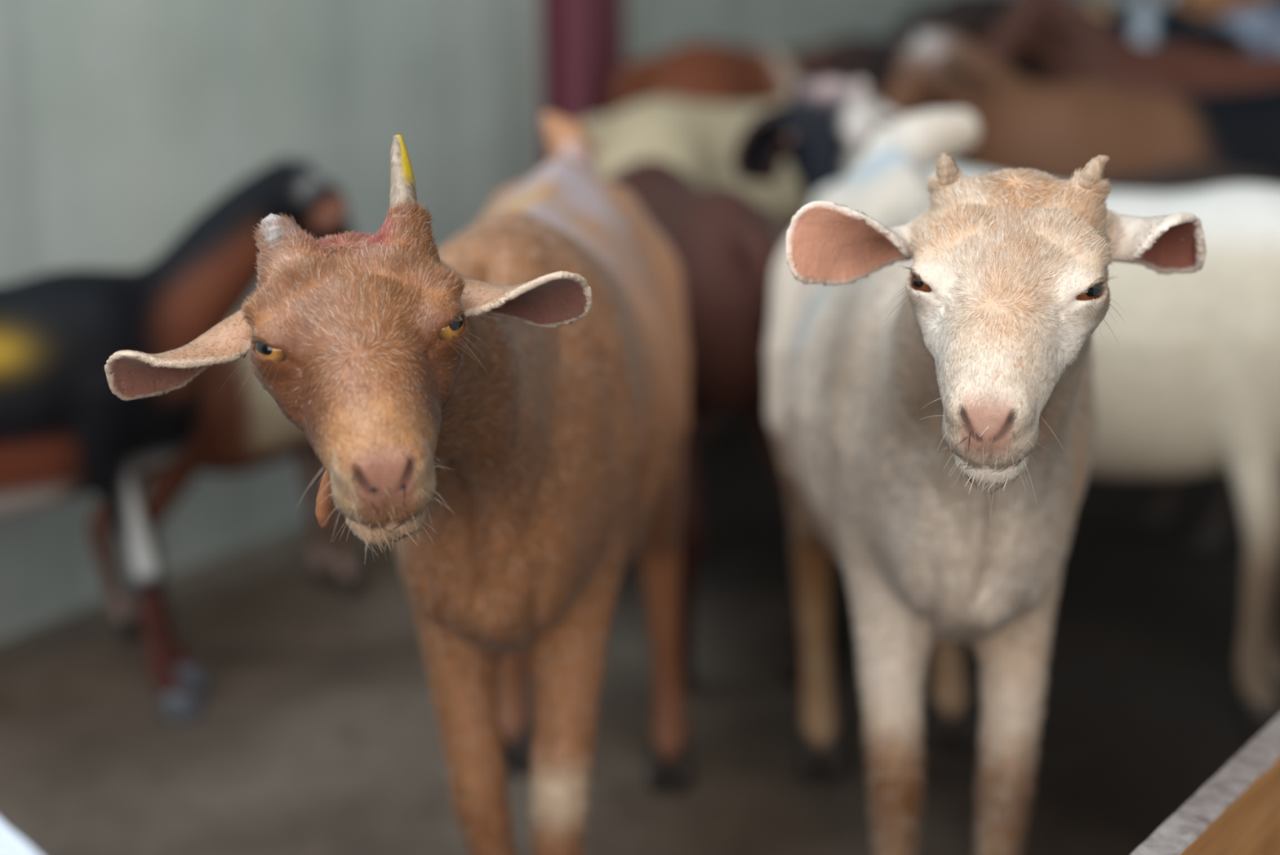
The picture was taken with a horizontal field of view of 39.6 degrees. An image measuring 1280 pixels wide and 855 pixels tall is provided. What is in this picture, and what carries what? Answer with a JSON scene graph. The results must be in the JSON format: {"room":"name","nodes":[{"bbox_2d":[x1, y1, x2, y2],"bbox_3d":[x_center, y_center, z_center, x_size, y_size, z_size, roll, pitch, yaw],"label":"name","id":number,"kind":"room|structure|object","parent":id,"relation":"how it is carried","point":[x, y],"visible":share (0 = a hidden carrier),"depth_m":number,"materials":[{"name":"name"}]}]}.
{"room":"livestock pen","nodes":[
{"label":"livestock pen","id":0,"kind":"room"},
{"bbox_2d":[0,0,942,639],"bbox_3d":[0.115,-1.408,3.558,0.150,2.600,8.200,9,18,31],"label":"wall","id":1,"kind":"structure","parent":0,"point":[122,122],"depth_m":2.55,"materials":[{"name":"grey paint"}]},
{"bbox_2d":[0,411,1279,854],"bbox_3d":[1.000,-0.081,3.861,10.000,0.120,10.500,0,15,0],"label":"floor","id":2,"kind":"structure","parent":0,"point":[317,733],"depth_m":2.08,"materials":[{"name":"concrete"}]},
{"bbox_2d":[0,817,39,854],"bbox_3d":[-0.479,0.362,1.006,0.076,0.501,1.067,-12,19,-39],"label":"hurdle","id":3,"kind":"object","parent":2,"relation":"on","point":[11,843],"visible":1,"depth_m":0.74,"materials":[{"name":"white wood"}]},
{"bbox_2d":[0,156,352,723],"bbox_3d":[-0.684,0.029,2.005,0.778,0.628,0.245,-8,17,-26],"label":"goat","id":4,"kind":"object","parent":2,"relation":"on","point":[65,436],"visible":0.89,"depth_m":1.95},
{"bbox_2d":[88,351,368,646],"bbox_3d":[-0.490,0.026,2.349,0.197,0.456,0.559,13,20,40],"label":"goat","id":5,"kind":"object","parent":2,"relation":"on","point":[230,436],"visible":0.34,"depth_m":2.26},
{"bbox_2d":[104,111,690,854],"bbox_3d":[-0.107,0.108,1.456,0.273,0.759,1.002,2,15,8],"label":"goat","id":6,"kind":"object","parent":2,"relation":"on","point":[504,405],"visible":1,"depth_m":1.25},
{"bbox_2d":[539,0,625,166],"bbox_3d":[-0.084,-1.254,2.985,0.140,2.600,0.200,9,18,31],"label":"steel post","id":7,"kind":"object","parent":2,"relation":"on","point":[583,42],"depth_m":3.14,"materials":[{"name":"metal"}]},
{"bbox_2d":[605,158,802,692],"bbox_3d":[0.007,-0.032,2.286,0.278,0.601,0.775,-5,16,-18],"label":"goat","id":8,"kind":"object","parent":2,"relation":"on","point":[726,246],"visible":0.33,"depth_m":1.97},
{"bbox_2d":[579,97,966,229],"bbox_3d":[0.241,-0.230,2.946,0.848,0.641,0.299,-8,17,-28],"label":"goat","id":9,"kind":"object","parent":2,"relation":"on","point":[700,140],"visible":0.12,"depth_m":2.72},
{"bbox_2d":[610,0,1006,445],"bbox_3d":[0.343,-0.409,3.335,0.932,0.786,0.360,-12,19,-38],"label":"goat","id":10,"kind":"object","parent":2,"relation":"on","point":[705,72],"visible":0.24,"depth_m":3.19},
{"bbox_2d":[764,109,1206,854],"bbox_3d":[0.234,0.105,1.493,0.258,0.746,0.978,1,15,4],"label":"goat","id":11,"kind":"object","parent":2,"relation":"on","point":[931,415],"visible":1,"depth_m":1.28},
{"bbox_2d":[732,78,1279,559],"bbox_3d":[0.543,-0.138,2.478,0.860,0.705,0.224,-6,16,-21],"label":"goat","id":12,"kind":"object","parent":2,"relation":"on","point":[826,126],"visible":0.25,"depth_m":2.28},
{"bbox_2d":[811,165,1279,737],"bbox_3d":[0.598,-0.041,2.052,0.859,0.739,0.290,9,17,29],"label":"goat","id":13,"kind":"object","parent":2,"relation":"on","point":[1188,385],"visible":0.41,"depth_m":1.93},
{"bbox_2d":[880,31,1279,181],"bbox_3d":[0.808,-0.253,2.840,0.880,0.741,0.305,0,15,0],"label":"goat","id":14,"kind":"object","parent":2,"relation":"on","point":[1056,130],"visible":0.38,"depth_m":2.71},
{"bbox_2d":[906,0,1273,167],"bbox_3d":[1.061,-0.660,3.936,1.060,0.960,0.369,-6,16,-21],"label":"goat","id":15,"kind":"object","parent":2,"relation":"on","point":[1029,69],"visible":0.08,"depth_m":3.86},
{"bbox_2d":[981,0,1279,93],"bbox_3d":[1.061,-0.375,3.167,0.935,0.806,0.330,2,15,7],"label":"goat","id":16,"kind":"object","parent":2,"relation":"on","point":[1069,41],"visible":0.34,"depth_m":3.07},
{"bbox_2d":[1098,0,1279,53],"bbox_3d":[1.328,-0.563,3.562,1.113,0.965,0.300,-3,15,-10],"label":"goat","id":17,"kind":"object","parent":2,"relation":"on","point":[1255,29],"visible":0.23,"depth_m":3.39},
{"bbox_2d":[1129,713,1279,854],"bbox_3d":[0.484,0.350,1.353,0.070,0.346,1.362,11,19,37],"label":"hurdle","id":18,"kind":"object","parent":2,"relation":"on","point":[1237,811],"visible":1,"depth_m":1.14,"materials":[{"name":"brown wood"}]}
]}

